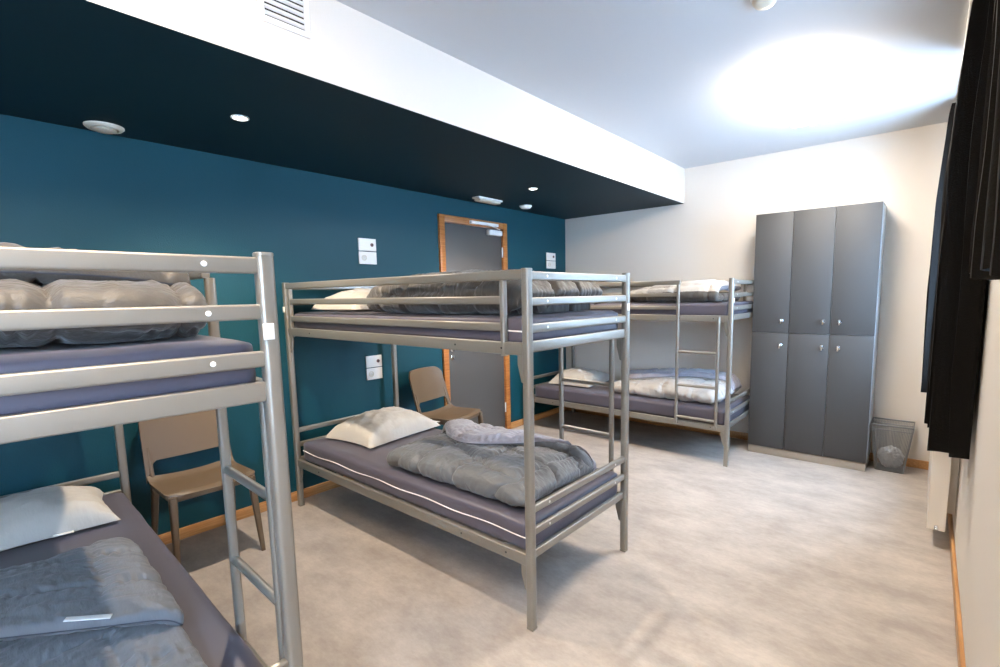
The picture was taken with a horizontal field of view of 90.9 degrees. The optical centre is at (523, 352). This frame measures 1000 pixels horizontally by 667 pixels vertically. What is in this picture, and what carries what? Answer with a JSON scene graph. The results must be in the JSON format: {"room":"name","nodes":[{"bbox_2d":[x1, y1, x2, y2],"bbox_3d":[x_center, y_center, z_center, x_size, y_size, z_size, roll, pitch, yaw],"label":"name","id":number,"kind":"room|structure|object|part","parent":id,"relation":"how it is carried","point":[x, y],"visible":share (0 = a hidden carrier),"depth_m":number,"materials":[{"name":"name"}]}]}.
{"room":"dormitory","nodes":[
{"label":"dormitory","id":0,"kind":"room"},
{"bbox_2d":[0,114,565,534],"bbox_3d":[-1.795,-0.245,3.264,0.200,2.617,7.400,5,9,39],"label":"wall","id":1,"kind":"structure","parent":0,"point":[64,187],"depth_m":3.08,"materials":[{"name":"teal paint"}]},
{"bbox_2d":[158,476,352,544],"bbox_3d":[-2.314,1.125,2.597,0.015,0.068,5.045,5,9,39],"label":"baseboard","id":2,"kind":"structure","parent":1,"relation":"attached to","point":[184,532],"depth_m":3.10,"materials":[{"name":"brown wood"}]},
{"bbox_2d":[358,238,375,251],"bbox_3d":[-1.195,-0.824,3.766,0.019,0.094,0.152,5,9,39],"label":"wall plate","id":3,"kind":"object","parent":1,"relation":"attached to","point":[364,244],"visible":1,"depth_m":3.76,"materials":[{"name":"white plastic"}]},
{"bbox_2d":[358,251,376,264],"bbox_3d":[-1.195,-0.724,3.780,0.014,0.094,0.152,5,9,39],"label":"wall plate","id":4,"kind":"object","parent":1,"relation":"attached to","point":[364,257],"visible":1,"depth_m":3.77,"materials":[{"name":"white plastic"}]},
{"bbox_2d":[365,355,381,367],"bbox_3d":[-1.177,0.072,3.876,0.019,0.091,0.140,5,9,39],"label":"wall plate","id":5,"kind":"object","parent":1,"relation":"attached to","point":[375,360],"visible":1,"depth_m":3.87,"materials":[{"name":"white plastic"}]},
{"bbox_2d":[366,367,382,379],"bbox_3d":[-1.177,0.168,3.889,0.014,0.091,0.140,5,9,39],"label":"wall plate","id":6,"kind":"object","parent":1,"relation":"attached to","point":[371,373],"visible":1,"depth_m":3.88,"materials":[{"name":"white plastic"}]},
{"bbox_2d":[437,214,510,428],"bbox_3d":[-0.466,-0.197,4.770,0.189,2.128,0.895,5,9,39],"label":"door","id":7,"kind":"structure","parent":1,"relation":"in","point":[478,380],"depth_m":4.74,"materials":[{"name":"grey wood"}]},
{"bbox_3d":[-0.359,-1.208,4.683,0.039,0.056,0.390,5,9,39],"label":"closer arm","id":8,"kind":"part","parent":7,"relation":"part of","materials":[{"name":"white plastic"}]},
{"bbox_2d":[511,407,566,428],"bbox_3d":[0.198,0.730,5.616,0.015,0.068,1.059,5,9,39],"label":"baseboard","id":9,"kind":"structure","parent":1,"relation":"attached to","point":[520,422],"depth_m":5.60,"materials":[{"name":"brown wood"}]},
{"bbox_2d":[546,261,555,268],"bbox_3d":[0.316,-0.994,5.593,0.014,0.084,0.170,5,9,39],"label":"wall plate","id":10,"kind":"object","parent":1,"relation":"attached to","point":[549,264],"visible":1,"depth_m":5.59,"materials":[{"name":"white plastic"}]},
{"bbox_2d":[546,253,555,260],"bbox_3d":[0.316,-1.084,5.581,0.019,0.084,0.170,5,9,39],"label":"wall plate","id":11,"kind":"object","parent":1,"relation":"attached to","point":[549,256],"visible":1,"depth_m":5.58,"materials":[{"name":"white plastic"}]},
{"bbox_2d":[0,0,684,218],"bbox_3d":[-1.187,-1.329,2.616,1.426,0.333,7.000,5,9,39],"label":"ceiling","id":12,"kind":"structure","parent":0,"point":[363,99],"depth_m":2.30,"materials":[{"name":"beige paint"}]},
{"bbox_2d":[83,121,124,133],"bbox_3d":[-2.089,-1.113,2.451,0.160,0.027,0.160,5,9,39],"label":"valve","id":13,"kind":"object","parent":12,"relation":"attached to","point":[98,126],"visible":1,"depth_m":2.42,"materials":[{"name":"white plastic"}]},
{"bbox_2d":[230,114,248,120],"bbox_3d":[-1.362,-1.125,2.362,0.080,0.007,0.080,5,9,39],"label":"recessed light","id":14,"kind":"object","parent":12,"relation":"in","point":[235,116],"visible":1,"depth_m":2.35,"materials":[{"name":"white plastic"}]},
{"bbox_2d":[257,0,310,38],"bbox_3d":[-0.894,-1.302,1.840,0.014,0.174,0.194,5,9,39],"label":"ceiling vent","id":15,"kind":"object","parent":12,"relation":"in","point":[293,16],"visible":1,"depth_m":1.85,"materials":[{"name":"white plastic"}]},
{"bbox_2d":[472,196,502,204],"bbox_3d":[-0.322,-1.373,4.460,0.090,0.036,0.310,5,9,39],"label":"emergency light","id":16,"kind":"object","parent":12,"relation":"in","point":[481,199],"visible":1,"depth_m":4.41,"materials":[{"name":"white plastic"}]},
{"bbox_2d":[519,205,531,208],"bbox_3d":[0.025,-1.428,4.844,0.124,0.028,0.124,5,9,39],"label":"smoke detector","id":17,"kind":"object","parent":12,"relation":"attached to","point":[520,206],"visible":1,"depth_m":4.81,"materials":[{"name":"white plastic"}]},
{"bbox_2d":[166,410,957,666],"bbox_3d":[-0.309,1.271,2.226,3.996,0.200,7.400,5,9,39],"label":"floor","id":18,"kind":"structure","parent":0,"point":[757,560],"depth_m":2.48,"materials":[{"name":"plastic"}]},
{"bbox_2d":[0,246,303,666],"bbox_3d":[-1.597,0.505,1.557,2.074,1.519,0.864,5,9,41],"label":"bunk bed","id":19,"kind":"object","parent":18,"relation":"on","point":[267,391],"visible":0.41,"depth_m":1.03,"materials":[{"name":"grey metal"}]},
{"bbox_3d":[-2.352,0.669,2.256,0.022,0.032,0.782,5,9,41],"label":"rail","id":20,"kind":"part","parent":19,"relation":"part of","materials":[{"name":"grey metal"}]},
{"bbox_3d":[-2.351,0.766,2.267,0.022,0.032,0.782,5,9,41],"label":"rail","id":21,"kind":"part","parent":19,"relation":"part of","materials":[{"name":"grey metal"}]},
{"bbox_3d":[-2.085,0.397,2.531,0.038,1.500,0.036,5,9,41],"label":"post","id":22,"kind":"part","parent":19,"relation":"part of","materials":[{"name":"grey metal"}]},
{"bbox_2d":[0,335,255,415],"bbox_3d":[-1.602,0.000,1.492,1.978,0.117,0.790,5,9,41],"label":"mattress","id":23,"kind":"object","parent":19,"relation":"on","point":[52,355],"visible":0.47,"depth_m":0.96,"materials":[{"name":"grey fabric"}]},
{"bbox_2d":[0,242,207,347],"bbox_3d":[-1.306,-0.139,1.187,1.032,0.216,0.686,5,9,41],"label":"duvet","id":24,"kind":"object","parent":23,"relation":"on","point":[20,289],"visible":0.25,"depth_m":0.99,"materials":[{"name":"grey fabric"}]},
{"bbox_3d":[-0.853,-0.154,0.799,0.022,0.036,0.782,5,9,41],"label":"rail","id":25,"kind":"part","parent":19,"relation":"part of","materials":[{"name":"grey metal"}]},
{"bbox_3d":[-0.851,-0.052,0.811,0.022,0.034,0.782,5,9,41],"label":"rail","id":26,"kind":"part","parent":19,"relation":"part of","materials":[{"name":"grey metal"}]},
{"bbox_2d":[0,492,263,666],"bbox_3d":[-1.587,0.874,1.595,1.978,0.137,0.789,5,9,41],"label":"mattress","id":27,"kind":"object","parent":19,"relation":"on","point":[217,642],"visible":0.4,"depth_m":1.77,"materials":[{"name":"grey fabric"}]},
{"bbox_2d":[0,486,120,551],"bbox_3d":[-2.124,0.676,2.054,0.480,0.157,0.620,5,9,42],"label":"pillow","id":28,"kind":"object","parent":27,"relation":"on","point":[43,513],"visible":1,"depth_m":2.03,"materials":[{"name":"grey fabric"}]},
{"bbox_2d":[0,537,207,666],"bbox_3d":[-1.323,0.769,1.290,1.102,0.126,0.657,5,9,41],"label":"duvet","id":29,"kind":"object","parent":27,"relation":"on","point":[102,603],"visible":1,"depth_m":1.37,"materials":[{"name":"grey fabric"}]},
{"bbox_3d":[-0.850,0.053,0.823,0.022,0.036,0.782,5,9,41],"label":"rail","id":30,"kind":"part","parent":19,"relation":"part of","materials":[{"name":"grey metal"}]},
{"bbox_3d":[-0.853,0.127,0.836,0.022,0.046,0.782,5,9,41],"label":"frame rail","id":31,"kind":"part","parent":19,"relation":"part of","materials":[{"name":"grey metal"}]},
{"bbox_3d":[-1.486,-0.278,1.903,1.602,0.036,0.022,5,9,41],"label":"guard rail","id":32,"kind":"part","parent":19,"relation":"part of","materials":[{"name":"grey metal"}]},
{"bbox_3d":[-0.570,0.529,1.186,0.038,1.500,0.036,5,9,41],"label":"post","id":33,"kind":"part","parent":19,"relation":"part of","materials":[{"name":"grey metal"}]},
{"bbox_3d":[-0.837,0.802,0.911,0.022,0.032,0.782,5,9,41],"label":"rail","id":34,"kind":"part","parent":19,"relation":"part of","materials":[{"name":"grey metal"}]},
{"bbox_2d":[138,409,265,563],"bbox_3d":[-1.807,0.728,2.747,0.526,0.806,0.432,5,9,39],"label":"chair","id":35,"kind":"object","parent":18,"relation":"on","point":[167,437],"visible":0.74,"depth_m":2.74,"materials":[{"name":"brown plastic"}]},
{"bbox_3d":[-2.018,0.925,2.700,0.115,0.432,0.039,3,8,31],"label":"leg","id":36,"kind":"part","parent":35,"relation":"part of","materials":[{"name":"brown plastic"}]},
{"bbox_3d":[-1.748,0.947,2.480,0.041,0.432,0.078,-6,8,-34],"label":"leg","id":37,"kind":"part","parent":35,"relation":"part of","materials":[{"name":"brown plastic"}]},
{"bbox_3d":[-1.951,0.500,2.838,0.161,0.370,0.430,5,9,39],"label":"backrest","id":38,"kind":"part","parent":35,"relation":"part of","materials":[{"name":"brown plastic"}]},
{"bbox_3d":[-1.756,0.693,2.701,0.360,0.065,0.429,5,9,39],"label":"seat","id":39,"kind":"part","parent":35,"relation":"part of","materials":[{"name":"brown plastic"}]},
{"bbox_3d":[-1.507,0.909,2.770,0.078,0.432,0.041,2,7,24],"label":"leg","id":40,"kind":"part","parent":35,"relation":"part of","materials":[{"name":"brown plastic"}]},
{"bbox_2d":[409,366,482,424],"bbox_3d":[-0.645,0.547,4.124,0.526,0.806,0.432,3,8,29],"label":"chair","id":41,"kind":"object","parent":18,"relation":"on","point":[426,383],"visible":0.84,"depth_m":4.16,"materials":[{"name":"brown plastic"}]},
{"bbox_3d":[-0.807,0.323,4.188,0.161,0.370,0.430,3,8,29],"label":"backrest","id":42,"kind":"part","parent":41,"relation":"part of","materials":[{"name":"brown plastic"}]},
{"bbox_3d":[-0.588,0.511,4.087,0.360,0.065,0.429,3,8,29],"label":"seat","id":43,"kind":"part","parent":41,"relation":"part of","materials":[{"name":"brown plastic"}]},
{"bbox_3d":[-0.350,0.722,4.197,0.078,0.432,0.041,1,7,14],"label":"leg","id":44,"kind":"part","parent":41,"relation":"part of","materials":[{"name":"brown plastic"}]},
{"bbox_2d":[282,268,629,631],"bbox_3d":[-0.496,0.322,2.963,2.074,1.519,0.864,5,9,39],"label":"bunk bed","id":45,"kind":"object","parent":18,"relation":"on","point":[524,350],"visible":0.76,"depth_m":2.38,"materials":[{"name":"grey metal"}]},
{"bbox_3d":[-1.540,0.298,3.293,0.038,1.500,0.036,5,9,39],"label":"post","id":46,"kind":"part","parent":45,"relation":"part of","materials":[{"name":"grey metal"}]},
{"bbox_3d":[-1.275,0.587,3.644,0.022,0.032,0.782,5,9,39],"label":"rail","id":47,"kind":"part","parent":45,"relation":"part of","materials":[{"name":"grey metal"}]},
{"bbox_3d":[-1.277,0.490,3.633,0.022,0.032,0.782,5,9,39],"label":"rail","id":48,"kind":"part","parent":45,"relation":"part of","materials":[{"name":"grey metal"}]},
{"bbox_3d":[-1.293,-0.466,3.521,0.022,0.036,0.782,5,9,39],"label":"rail","id":49,"kind":"part","parent":45,"relation":"part of","materials":[{"name":"grey metal"}]},
{"bbox_3d":[-0.797,-0.270,2.600,1.835,0.034,0.020,5,9,39],"label":"guard rail","id":50,"kind":"part","parent":45,"relation":"part of","materials":[{"name":"grey metal"}]},
{"bbox_3d":[-1.021,0.216,3.917,0.038,1.500,0.036,5,9,39],"label":"post","id":51,"kind":"part","parent":45,"relation":"part of","materials":[{"name":"grey metal"}]},
{"bbox_3d":[-0.795,-0.161,2.613,1.835,0.036,0.020,5,9,39],"label":"guard rail","id":52,"kind":"part","parent":45,"relation":"part of","materials":[{"name":"grey metal"}]},
{"bbox_3d":[-0.769,-0.367,2.565,1.996,0.040,0.022,5,9,39],"label":"guard rail","id":53,"kind":"part","parent":45,"relation":"part of","materials":[{"name":"grey metal"}]},
{"bbox_3d":[-0.759,-0.074,2.606,1.996,0.052,0.042,5,9,39],"label":"rail","id":54,"kind":"part","parent":45,"relation":"part of","materials":[{"name":"grey metal"}]},
{"bbox_3d":[-0.744,0.812,2.710,1.996,0.052,0.042,5,9,39],"label":"rail","id":55,"kind":"part","parent":45,"relation":"part of","materials":[{"name":"grey metal"}]},
{"bbox_2d":[294,310,617,341],"bbox_3d":[-0.502,-0.183,2.899,1.980,0.118,0.790,5,9,39],"label":"mattress","id":56,"kind":"object","parent":45,"relation":"on","point":[514,322],"visible":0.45,"depth_m":2.36,"materials":[{"name":"grey fabric"}]},
{"bbox_2d":[310,288,371,310],"bbox_3d":[-1.052,-0.365,3.349,0.440,0.148,0.600,3,8,31],"label":"pillow","id":57,"kind":"object","parent":56,"relation":"on","point":[357,292],"visible":0.42,"depth_m":3.15,"materials":[{"name":"white fabric"}]},
{"bbox_2d":[366,269,602,314],"bbox_3d":[-0.275,-0.328,2.652,1.266,0.217,0.718,5,9,39],"label":"duvet","id":58,"kind":"object","parent":56,"relation":"on","point":[480,288],"visible":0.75,"depth_m":2.29,"materials":[{"name":"grey fabric"}]},
{"bbox_2d":[303,428,616,549],"bbox_3d":[-0.488,0.691,3.002,1.980,0.138,0.791,5,9,39],"label":"mattress","id":59,"kind":"object","parent":45,"relation":"on","point":[500,520],"visible":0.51,"depth_m":2.51,"materials":[{"name":"grey fabric"}]},
{"bbox_2d":[325,406,439,448],"bbox_3d":[-0.976,0.485,3.471,0.470,0.168,0.653,3,8,33],"label":"pillow","id":60,"kind":"object","parent":59,"relation":"on","point":[373,428],"visible":1,"depth_m":3.31,"materials":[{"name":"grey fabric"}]},
{"bbox_2d":[387,418,595,506],"bbox_3d":[-0.179,0.553,2.699,1.055,0.192,0.704,5,9,39],"label":"duvet","id":61,"kind":"object","parent":59,"relation":"on","point":[486,460],"visible":0.94,"depth_m":2.53,"materials":[{"name":"grey fabric"}]},
{"bbox_3d":[0.025,0.423,2.007,0.038,1.500,0.036,5,9,39],"label":"post","id":62,"kind":"part","parent":45,"relation":"part of","materials":[{"name":"grey metal"}]},
{"bbox_3d":[0.275,-0.239,2.246,0.022,0.034,0.782,5,9,39],"label":"rail","id":63,"kind":"part","parent":45,"relation":"part of","materials":[{"name":"grey metal"}]},
{"bbox_3d":[0.273,-0.341,2.235,0.022,0.036,0.782,5,9,39],"label":"rail","id":64,"kind":"part","parent":45,"relation":"part of","materials":[{"name":"grey metal"}]},
{"bbox_3d":[0.273,-0.060,2.271,0.022,0.046,0.782,5,9,39],"label":"frame rail","id":65,"kind":"part","parent":45,"relation":"part of","materials":[{"name":"grey metal"}]},
{"bbox_3d":[0.277,-0.134,2.259,0.022,0.036,0.782,5,9,39],"label":"rail","id":66,"kind":"part","parent":45,"relation":"part of","materials":[{"name":"grey metal"}]},
{"bbox_3d":[0.287,0.815,2.374,0.022,0.036,0.782,5,9,39],"label":"frame rail","id":67,"kind":"part","parent":45,"relation":"part of","materials":[{"name":"grey metal"}]},
{"bbox_3d":[0.289,0.615,2.347,0.022,0.032,0.782,5,9,39],"label":"rail","id":68,"kind":"part","parent":45,"relation":"part of","materials":[{"name":"grey metal"}]},
{"bbox_3d":[0.290,0.712,2.358,0.022,0.032,0.782,5,9,39],"label":"rail","id":69,"kind":"part","parent":45,"relation":"part of","materials":[{"name":"grey metal"}]},
{"bbox_3d":[0.545,0.342,2.631,0.038,1.500,0.036,5,9,39],"label":"post","id":70,"kind":"part","parent":45,"relation":"part of","materials":[{"name":"grey metal"}]},
{"bbox_2d":[534,278,753,466],"bbox_3d":[1.115,0.072,4.870,2.074,1.519,0.864,5,9,39],"label":"bunk bed","id":71,"kind":"object","parent":18,"relation":"on","point":[724,430],"visible":0.39,"depth_m":4.14,"materials":[{"name":"grey metal"}]},
{"bbox_3d":[0.337,0.239,5.541,0.022,0.032,0.782,5,9,39],"label":"rail","id":72,"kind":"part","parent":71,"relation":"part of","materials":[{"name":"grey metal"}]},
{"bbox_3d":[0.593,-0.034,5.826,0.038,1.500,0.036,5,9,39],"label":"post","id":73,"kind":"part","parent":71,"relation":"part of","materials":[{"name":"grey metal"}]},
{"bbox_3d":[0.870,0.561,4.619,1.996,0.052,0.042,5,9,39],"label":"rail","id":74,"kind":"part","parent":71,"relation":"part of","materials":[{"name":"grey metal"}]},
{"bbox_3d":[0.687,-0.422,4.630,1.578,0.032,0.020,5,9,39],"label":"guard rail","id":75,"kind":"part","parent":71,"relation":"part of","materials":[{"name":"grey metal"}]},
{"bbox_3d":[0.692,-0.630,4.598,1.602,0.036,0.022,5,9,39],"label":"guard rail","id":76,"kind":"part","parent":71,"relation":"part of","materials":[{"name":"grey metal"}]},
{"bbox_3d":[0.685,-0.531,4.618,1.578,0.032,0.020,5,9,39],"label":"guard rail","id":77,"kind":"part","parent":71,"relation":"part of","materials":[{"name":"grey metal"}]},
{"bbox_2d":[535,380,749,424],"bbox_3d":[1.128,0.440,4.910,1.978,0.138,0.789,5,9,39],"label":"mattress","id":78,"kind":"object","parent":71,"relation":"on","point":[594,395],"visible":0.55,"depth_m":4.48,"materials":[{"name":"grey fabric"}]},
{"bbox_2d":[549,367,608,386],"bbox_3d":[0.628,0.245,5.329,0.480,0.161,0.580,4,8,35],"label":"pillow","id":79,"kind":"object","parent":78,"relation":"on","point":[583,373],"visible":0.66,"depth_m":5.20,"materials":[{"name":"grey fabric"}]},
{"bbox_2d":[614,368,741,404],"bbox_3d":[1.432,0.276,4.658,1.055,0.234,0.676,5,9,39],"label":"duvet","id":80,"kind":"object","parent":78,"relation":"on","point":[654,382],"visible":0.74,"depth_m":4.47,"materials":[{"name":"grey fabric"}]},
{"bbox_2d":[590,301,752,315],"bbox_3d":[1.113,-0.433,4.808,1.978,0.118,0.788,5,9,39],"label":"mattress","id":81,"kind":"object","parent":71,"relation":"on","point":[686,308],"visible":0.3,"depth_m":4.16,"materials":[{"name":"grey fabric"}]},
{"bbox_2d":[630,279,740,301],"bbox_3d":[1.428,-0.559,4.488,0.882,0.192,0.686,5,9,39],"label":"duvet","id":82,"kind":"object","parent":81,"relation":"on","point":[707,290],"visible":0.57,"depth_m":4.14,"materials":[{"name":"grey fabric"}]},
{"bbox_3d":[1.364,-0.699,5.098,1.996,0.040,0.022,5,9,39],"label":"guard rail","id":83,"kind":"part","parent":71,"relation":"part of","materials":[{"name":"grey metal"}]},
{"bbox_3d":[0.855,-0.325,4.515,1.996,0.052,0.042,5,9,39],"label":"rail","id":84,"kind":"part","parent":71,"relation":"part of","materials":[{"name":"grey metal"}]},
{"bbox_3d":[1.639,0.173,3.916,0.038,1.500,0.036,5,9,39],"label":"post","id":85,"kind":"part","parent":71,"relation":"part of","materials":[{"name":"grey metal"}]},
{"bbox_3d":[1.904,0.462,4.267,0.022,0.032,0.782,5,9,39],"label":"rail","id":86,"kind":"part","parent":71,"relation":"part of","materials":[{"name":"grey metal"}]},
{"bbox_3d":[1.901,0.565,4.283,0.022,0.036,0.782,5,9,39],"label":"frame rail","id":87,"kind":"part","parent":71,"relation":"part of","materials":[{"name":"grey metal"}]},
{"bbox_3d":[1.903,0.364,4.255,0.022,0.032,0.782,5,9,39],"label":"rail","id":88,"kind":"part","parent":71,"relation":"part of","materials":[{"name":"grey metal"}]},
{"bbox_3d":[1.887,-0.310,4.180,0.022,0.046,0.782,5,9,39],"label":"frame rail","id":89,"kind":"part","parent":71,"relation":"part of","materials":[{"name":"grey metal"}]},
{"bbox_3d":[1.890,-0.384,4.168,0.022,0.036,0.782,5,9,39],"label":"rail","id":90,"kind":"part","parent":71,"relation":"part of","materials":[{"name":"grey metal"}]},
{"bbox_3d":[1.889,-0.490,4.155,0.022,0.034,0.782,5,9,39],"label":"rail","id":91,"kind":"part","parent":71,"relation":"part of","materials":[{"name":"grey metal"}]},
{"bbox_3d":[1.887,-0.591,4.143,0.022,0.036,0.782,5,9,39],"label":"rail","id":92,"kind":"part","parent":71,"relation":"part of","materials":[{"name":"grey metal"}]},
{"bbox_2d":[748,201,886,471],"bbox_3d":[2.412,-0.127,4.099,0.868,2.051,0.389,5,9,39],"label":"tall cabinet","id":93,"kind":"object","parent":18,"relation":"on","point":[818,272],"visible":1,"depth_m":3.94,"materials":[{"name":"grey metal"}]},
{"bbox_3d":[2.099,0.328,4.221,0.283,0.990,0.019,5,9,39],"label":"door","id":94,"kind":"part","parent":93,"relation":"part of","materials":[{"name":"grey laminate"}]},
{"bbox_3d":[2.083,-0.657,4.106,0.283,0.985,0.019,5,9,39],"label":"door","id":95,"kind":"part","parent":93,"relation":"part of","materials":[{"name":"grey laminate"}]},
{"bbox_3d":[2.322,0.346,4.038,0.287,0.990,0.019,5,9,39],"label":"door","id":96,"kind":"part","parent":93,"relation":"part of","materials":[{"name":"grey laminate"}]},
{"bbox_3d":[2.306,-0.639,3.923,0.287,0.985,0.019,5,9,39],"label":"door","id":97,"kind":"part","parent":93,"relation":"part of","materials":[{"name":"grey laminate"}]},
{"bbox_3d":[2.546,0.364,3.854,0.287,0.990,0.019,5,9,39],"label":"door","id":98,"kind":"part","parent":93,"relation":"part of","materials":[{"name":"grey laminate"}]},
{"bbox_3d":[2.530,-0.621,3.739,0.287,0.985,0.019,5,9,39],"label":"door","id":99,"kind":"part","parent":93,"relation":"part of","materials":[{"name":"grey laminate"}]},
{"bbox_2d":[870,417,914,473],"bbox_3d":[2.895,0.736,3.864,0.271,0.376,0.247,5,9,39],"label":"waste bin","id":100,"kind":"object","parent":18,"relation":"on","point":[879,466],"visible":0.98,"depth_m":3.82,"materials":[{"name":"silver metal"}]},
{"bbox_2d":[877,445,903,467],"bbox_3d":[2.897,0.823,3.873,0.176,0.177,0.151,5,9,39],"label":"crumpled bag","id":101,"kind":"object","parent":100,"relation":"on","point":[888,447],"visible":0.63,"depth_m":3.83,"materials":[{"name":"grey plastic"}]},
{"bbox_2d":[336,0,969,168],"bbox_3d":[-0.354,-1.526,1.898,3.996,0.200,7.400,5,9,39],"label":"ceiling","id":102,"kind":"structure","parent":0,"point":[675,80],"depth_m":2.52,"materials":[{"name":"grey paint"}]},
{"bbox_2d":[750,0,776,9],"bbox_3d":[0.986,-1.437,2.004,0.110,0.046,0.110,5,9,39],"label":"ceiling detector","id":103,"kind":"object","parent":102,"relation":"attached to","point":[757,4],"visible":1,"depth_m":2.00,"materials":[{"name":"white plastic"}]},
{"bbox_2d":[960,0,972,70],"bbox_3d":[1.590,-1.425,1.699,0.028,0.016,4.550,5,9,39],"label":"track","id":104,"kind":"object","parent":102,"relation":"attached to","point":[970,2],"visible":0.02,"depth_m":2.21,"materials":[{"name":"white plastic"}]},
{"bbox_2d":[921,102,955,392],"bbox_3d":[2.845,-0.659,3.317,0.154,1.893,0.303,5,9,39],"label":"curtain","id":105,"kind":"object","parent":104,"relation":"hanging from","point":[931,288],"visible":0.39,"depth_m":3.27,"materials":[{"name":"black fabric"}]},
{"bbox_2d":[924,0,993,458],"bbox_3d":[2.035,-0.531,2.283,0.161,1.906,0.826,5,9,39],"label":"curtain","id":106,"kind":"object","parent":104,"relation":"hanging from","point":[957,322],"visible":0.85,"depth_m":2.03,"materials":[{"name":"black fabric"}]},
{"bbox_2d":[969,0,999,279],"bbox_3d":[0.720,-0.690,0.647,0.094,1.166,1.378,5,9,39],"label":"curtain","id":107,"kind":"object","parent":104,"relation":"hanging from","point":[984,257],"visible":1,"depth_m":0.90,"materials":[{"name":"black fabric"}]},
{"bbox_2d":[565,122,947,460],"bbox_3d":[1.940,-0.490,4.832,3.546,2.617,0.200,5,9,39],"label":"wall","id":108,"kind":"structure","parent":0,"point":[711,235],"depth_m":4.42,"materials":[{"name":"beige paint"}]},
{"bbox_2d":[567,407,928,469],"bbox_3d":[1.892,0.787,4.898,3.514,0.068,0.015,5,9,39],"label":"baseboard","id":109,"kind":"structure","parent":108,"relation":"attached to","point":[914,463],"depth_m":4.95,"materials":[{"name":"brown wood"}]},
{"bbox_2d":[952,280,999,666],"bbox_3d":[1.113,-0.012,0.875,0.250,2.617,7.400,5,9,39],"label":"wall","id":110,"kind":"structure","parent":0,"point":[976,519],"depth_m":1.71,"materials":[{"name":"beige paint"}]},
{"bbox_2d":[926,451,959,531],"bbox_3d":[2.596,0.687,3.042,0.117,0.485,1.038,5,9,39],"label":"radiator","id":111,"kind":"object","parent":110,"relation":"attached to","point":[943,470],"visible":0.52,"depth_m":2.68,"materials":[{"name":"white metal"}]},
{"bbox_3d":[2.569,0.683,3.082,0.022,0.475,1.010,5,9,39],"label":"panel","id":112,"kind":"part","parent":111,"relation":"part of","materials":[{"name":"white metal"}]},
{"bbox_2d":[947,513,965,666],"bbox_3d":[1.031,1.246,1.108,0.015,0.068,6.999,5,9,39],"label":"baseboard","id":113,"kind":"structure","parent":110,"relation":"attached to","point":[956,597],"depth_m":2.15,"materials":[{"name":"brown wood"}]}
]}

